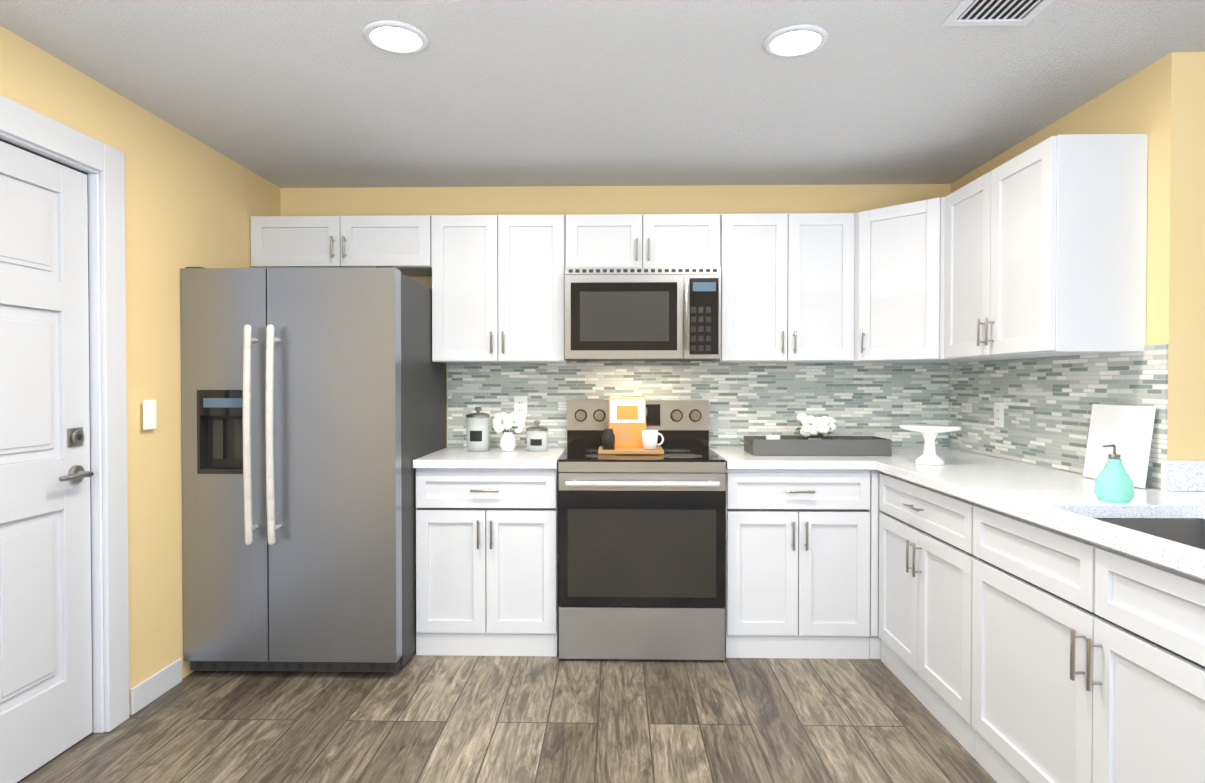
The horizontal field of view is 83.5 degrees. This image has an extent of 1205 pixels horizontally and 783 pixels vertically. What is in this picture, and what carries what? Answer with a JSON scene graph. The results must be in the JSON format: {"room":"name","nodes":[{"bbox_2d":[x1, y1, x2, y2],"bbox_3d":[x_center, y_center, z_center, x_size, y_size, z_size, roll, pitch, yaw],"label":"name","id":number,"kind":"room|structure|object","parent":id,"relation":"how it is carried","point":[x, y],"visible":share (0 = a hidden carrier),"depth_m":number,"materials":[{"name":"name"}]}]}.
{"room":"kitchen","nodes":[
{"label":"kitchen","id":0,"kind":"room"},
{"bbox_2d":[0,25,280,714],"bbox_3d":[-1.889,0.076,1.472,0.100,2.360,4.600,0,1,1],"label":"wall","id":1,"kind":"structure","parent":0,"point":[190,201],"depth_m":2.74,"materials":[{"name":"yellow paint"}]},
{"bbox_2d":[0,141,93,782],"bbox_3d":[-1.849,0.235,1.977,0.099,2.014,0.917,0,1,1],"label":"entry door","id":2,"kind":"structure","parent":1,"relation":"in","point":[46,473],"depth_m":2.24,"materials":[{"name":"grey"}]},
{"bbox_2d":[0,95,129,733],"bbox_3d":[-1.869,0.178,1.983,0.118,2.143,1.146,0,1,1],"label":"door frame","id":3,"kind":"structure","parent":1,"relation":"attached to","point":[100,164],"depth_m":2.46,"materials":[{"name":"white wood"}]},
{"bbox_2d":[143,400,155,429],"bbox_3d":[-1.793,0.091,2.675,0.008,0.116,0.072,0,1,1],"label":"light switch","id":4,"kind":"object","parent":1,"relation":"attached to","point":[149,414],"visible":0.98,"depth_m":2.67,"materials":[{"name":"white plastic"}]},
{"bbox_2d":[130,658,181,714],"bbox_3d":[-1.805,1.191,2.737,0.012,0.100,0.295,0,1,1],"label":"baseboard","id":5,"kind":"structure","parent":1,"relation":"attached to","point":[146,692],"depth_m":2.70,"materials":[{"name":"white wood"}]},
{"bbox_2d":[17,650,996,782],"bbox_3d":[1.360,1.307,1.420,6.600,0.100,4.800,0,1,1],"label":"floor","id":6,"kind":"structure","parent":0,"point":[475,719],"depth_m":2.49,"materials":[{"name":"wood"}]},
{"bbox_2d":[180,266,446,671],"bbox_3d":[-1.336,0.347,3.276,0.924,1.773,0.954,0,1,1],"label":"refrigerator","id":7,"kind":"object","parent":6,"relation":"on","point":[314,412],"visible":0.98,"depth_m":2.89,"materials":[{"name":"grey metal"}]},
{"bbox_2d":[416,467,558,655],"bbox_3d":[-0.536,0.792,3.425,0.661,0.880,0.652,0,1,1],"label":"base cabinet","id":8,"kind":"object","parent":6,"relation":"on","point":[487,561],"visible":0.98,"depth_m":3.14,"materials":[{"name":"white wood"}]},
{"bbox_2d":[413,447,566,468],"bbox_3d":[-0.536,0.331,3.425,0.665,0.038,0.643,0,1,1],"label":"countertop","id":9,"kind":"structure","parent":8,"relation":"on","point":[493,457],"depth_m":3.13,"materials":[{"name":"white stone"}]},
{"bbox_2d":[466,407,489,451],"bbox_3d":[-0.651,0.194,3.529,0.122,0.230,0.122,0,1,1],"label":"canister","id":10,"kind":"object","parent":9,"relation":"on","point":[478,436],"visible":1,"depth_m":3.48,"materials":[{"name":"clear glass"}]},
{"bbox_2d":[492,411,525,451],"bbox_3d":[-0.486,0.206,3.512,0.182,0.206,0.150,0,1,1],"label":"flower vase","id":11,"kind":"object","parent":9,"relation":"on","point":[512,422],"visible":1,"depth_m":3.47,"materials":[{"name":"white ceramic"}]},
{"bbox_2d":[526,420,547,451],"bbox_3d":[-0.341,0.229,3.523,0.114,0.160,0.114,0,1,1],"label":"canister","id":12,"kind":"object","parent":9,"relation":"on","point":[535,442],"visible":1,"depth_m":3.48,"materials":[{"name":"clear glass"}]},
{"bbox_2d":[558,400,725,659],"bbox_3d":[0.185,0.642,3.364,0.765,1.182,0.721,0,1,1],"label":"range","id":13,"kind":"object","parent":6,"relation":"on","point":[641,556],"visible":0.9,"depth_m":3.07,"materials":[{"name":"silver metal"}]},
{"bbox_2d":[598,446,663,453],"bbox_3d":[0.141,0.294,3.384,0.320,0.020,0.220,0,1,1],"label":"cutting board","id":14,"kind":"object","parent":13,"relation":"on","point":[633,450],"visible":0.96,"depth_m":3.28,"materials":[{"name":"brown wood"}]},
{"bbox_2d":[602,428,614,448],"bbox_3d":[0.030,0.233,3.335,0.066,0.100,0.066,0,1,1],"label":"jar","id":15,"kind":"object","parent":14,"relation":"on","point":[608,438],"visible":1,"depth_m":3.31,"materials":[{"name":"black ceramic"}]},
{"bbox_2d":[609,398,645,446],"bbox_3d":[0.128,0.160,3.474,0.190,0.255,0.083,0,1,1],"label":"cookbook","id":16,"kind":"object","parent":14,"relation":"on","point":[627,420],"visible":0.83,"depth_m":3.46,"materials":[{"name":"orange paper"}]},
{"bbox_2d":[642,430,663,448],"bbox_3d":[0.250,0.238,3.341,0.109,0.090,0.080,0,1,1],"label":"mug","id":17,"kind":"object","parent":14,"relation":"on","point":[649,439],"visible":1,"depth_m":3.31,"materials":[{"name":"white ceramic"}]},
{"bbox_2d":[725,468,869,658],"bbox_3d":[0.908,0.792,3.396,0.660,0.880,0.652,0,1,1],"label":"base cabinet","id":18,"kind":"object","parent":6,"relation":"on","point":[797,563],"visible":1,"depth_m":3.11,"materials":[{"name":"white wood"}]},
{"bbox_2d":[709,447,868,469],"bbox_3d":[0.907,0.331,3.394,0.660,0.037,0.642,0,1,1],"label":"countertop","id":19,"kind":"structure","parent":18,"relation":"on","point":[735,457],"depth_m":3.08,"materials":[{"name":"white stone"}]},
{"bbox_2d":[869,470,882,658],"bbox_3d":[1.565,0.792,3.400,0.649,0.880,0.617,0,1,1],"label":"base cabinet","id":20,"kind":"object","parent":6,"relation":"on","point":[874,641],"visible":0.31,"depth_m":3.10,"materials":[{"name":"white wood"}]},
{"bbox_2d":[879,472,977,757],"bbox_3d":[1.548,0.801,2.684,0.652,0.880,0.808,0,1,1],"label":"base cabinet","id":21,"kind":"object","parent":6,"relation":"on","point":[926,556],"visible":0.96,"depth_m":2.61,"materials":[{"name":"white wood"}]},
{"bbox_2d":[972,504,1204,782],"bbox_3d":[1.528,0.814,1.699,0.652,0.880,1.160,0,1,1],"label":"base cabinet","id":22,"kind":"object","parent":6,"relation":"on","point":[1088,661],"visible":0.94,"depth_m":1.74,"materials":[{"name":"white wood"}]},
{"bbox_2d":[869,448,1204,578],"bbox_3d":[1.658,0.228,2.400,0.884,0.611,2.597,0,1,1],"label":"countertop","id":23,"kind":"structure","parent":22,"relation":"on","point":[1068,502],"depth_m":2.07,"materials":[{"name":"white stone"}]},
{"bbox_2d":[740,436,892,455],"bbox_3d":[1.072,0.272,3.404,0.738,0.078,0.240,0,1,1],"label":"tray","id":24,"kind":"object","parent":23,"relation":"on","point":[828,445],"visible":1,"depth_m":3.29,"materials":[{"name":"grey wood"}]},
{"bbox_2d":[766,435,779,438],"bbox_3d":[0.862,0.258,3.408,0.070,0.095,0.070,0,1,1],"label":"candle","id":25,"kind":"object","parent":24,"relation":"on","point":[772,436],"visible":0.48,"depth_m":3.38,"materials":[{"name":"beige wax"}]},
{"bbox_2d":[796,413,835,439],"bbox_3d":[1.084,0.207,3.400,0.195,0.196,0.208,0,1,1],"label":"flowers","id":26,"kind":"object","parent":24,"relation":"on","point":[824,426],"visible":0.92,"depth_m":3.34,"materials":[{"name":"white plant"}]},
{"bbox_2d":[899,424,961,464],"bbox_3d":[1.438,0.233,2.966,0.248,0.166,0.248,0,1,1],"label":"cake stand","id":27,"kind":"object","parent":23,"relation":"on","point":[929,433],"visible":1,"depth_m":2.94,"materials":[{"name":"white ceramic"}]},
{"bbox_2d":[1094,444,1134,502],"bbox_3d":[1.538,0.243,2.028,0.100,0.169,0.100,0,1,1],"label":"soap bottle","id":28,"kind":"object","parent":23,"relation":"on","point":[1114,482],"visible":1,"depth_m":2.00,"materials":[{"name":"teal glass"}]},
{"bbox_2d":[1083,404,1155,487],"bbox_3d":[1.829,0.186,2.397,0.051,0.274,0.280,0,1,1],"label":"marble board","id":29,"kind":"object","parent":23,"relation":"on","point":[1127,430],"visible":0.88,"depth_m":2.36,"materials":[{"name":"white"}]},
{"bbox_2d":[0,0,1204,187],"bbox_3d":[1.360,-1.153,1.389,6.600,0.100,4.800,0,1,1],"label":"ceiling","id":30,"kind":"structure","parent":0,"point":[326,94],"depth_m":2.43,"materials":[{"name":"grey paint"}]},
{"bbox_2d":[362,20,428,53],"bbox_3d":[-0.647,-1.107,2.116,0.200,0.010,0.200,0,1,1],"label":"recessed light","id":31,"kind":"object","parent":30,"relation":"in","point":[395,37],"visible":1,"depth_m":2.10,"materials":[{"name":"white plastic"}]},
{"bbox_2d":[763,24,828,57],"bbox_3d":[0.612,-1.107,2.139,0.200,0.010,0.200,0,1,1],"label":"recessed light","id":32,"kind":"object","parent":30,"relation":"in","point":[798,40],"visible":1,"depth_m":2.12,"materials":[{"name":"white plastic"}]},
{"bbox_2d":[942,0,1053,25],"bbox_3d":[1.144,-1.104,1.825,0.250,0.008,0.420,0,1,1],"label":"ceiling vent","id":33,"kind":"object","parent":30,"relation":"in","point":[993,12],"visible":0.98,"depth_m":1.97,"materials":[{"name":"white metal"}]},
{"bbox_2d":[281,184,950,446],"bbox_3d":[0.054,0.047,3.782,3.890,2.360,0.100,0,1,1],"label":"wall","id":34,"kind":"structure","parent":0,"point":[598,200],"depth_m":3.72,"materials":[{"name":"yellow paint"}]},
{"bbox_2d":[251,215,431,276],"bbox_3d":[-1.330,-0.766,3.570,0.926,0.263,0.358,0,1,1],"label":"upper cabinet","id":35,"kind":"object","parent":34,"relation":"attached to","point":[403,244],"visible":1,"depth_m":3.43,"materials":[{"name":"white wood"}]},
{"bbox_2d":[432,215,568,362],"bbox_3d":[-0.526,-0.526,3.556,0.678,0.744,0.358,0,1,1],"label":"upper cabinet","id":36,"kind":"object","parent":34,"relation":"attached to","point":[498,288],"visible":0.98,"depth_m":3.42,"materials":[{"name":"white wood"}]},
{"bbox_2d":[565,214,719,266],"bbox_3d":[0.205,-0.756,3.538,0.782,0.283,0.358,0,1,1],"label":"upper cabinet","id":37,"kind":"object","parent":34,"relation":"attached to","point":[646,240],"visible":0.81,"depth_m":3.40,"materials":[{"name":"white wood"}]},
{"bbox_2d":[565,267,720,360],"bbox_3d":[0.200,-0.388,3.483,0.766,0.448,0.458,0,1,1],"label":"microwave","id":38,"kind":"object","parent":37,"relation":"attached to","point":[642,313],"visible":1,"depth_m":3.31,"materials":[{"name":"grey metal"}]},
{"bbox_2d":[447,361,948,447],"bbox_3d":[0.518,-0.163,3.716,2.756,0.938,0.006,0,1,1],"label":"tile backsplash","id":39,"kind":"structure","parent":34,"relation":"attached to","point":[883,400],"depth_m":3.71,"materials":[{"name":"tile"}]},
{"bbox_2d":[514,396,526,416],"bbox_3d":[-0.452,0.083,3.731,0.072,0.116,0.007,0,1,1],"label":"electrical outlet","id":40,"kind":"object","parent":39,"relation":"attached to","point":[520,404],"visible":0.88,"depth_m":3.73,"materials":[{"name":"white plastic"}]},
{"bbox_2d":[712,213,854,362],"bbox_3d":[0.933,-0.525,3.526,0.668,0.744,0.358,0,1,1],"label":"upper cabinet","id":41,"kind":"object","parent":34,"relation":"attached to","point":[787,288],"visible":0.98,"depth_m":3.39,"materials":[{"name":"white wood"}]},
{"bbox_2d":[841,197,1006,362],"bbox_3d":[1.578,-0.524,3.388,0.624,0.744,0.606,0,1,1],"label":"upper cabinet","id":42,"kind":"object","parent":34,"relation":"attached to","point":[899,277],"visible":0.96,"depth_m":3.23,"materials":[{"name":"white wood"}]},
{"bbox_2d":[951,52,1204,491],"bbox_3d":[1.958,0.058,2.960,0.150,2.360,1.466,0,1,1],"label":"wall","id":43,"kind":"structure","parent":0,"point":[1160,102],"depth_m":2.23,"materials":[{"name":"yellow paint"}]},
{"bbox_2d":[944,134,1147,358],"bbox_3d":[1.697,-0.515,2.700,0.358,0.744,0.762,0,1,1],"label":"upper cabinet","id":44,"kind":"object","parent":43,"relation":"attached to","point":[1046,248],"visible":1,"depth_m":2.33,"materials":[{"name":"white wood"}]},
{"bbox_2d":[948,344,1167,488],"bbox_3d":[1.879,0.075,2.958,0.006,0.482,1.456,0,1,1],"label":"tile backsplash","id":45,"kind":"structure","parent":43,"relation":"attached to","point":[1048,402],"depth_m":2.81,"materials":[{"name":"tile"}]},
{"bbox_2d":[994,402,1003,426],"bbox_3d":[1.876,0.110,3.195,0.007,0.116,0.072,0,1,1],"label":"outlet","id":46,"kind":"object","parent":45,"relation":"attached to","point":[998,414],"visible":1,"depth_m":3.19,"materials":[{"name":"white plastic"}]}
]}

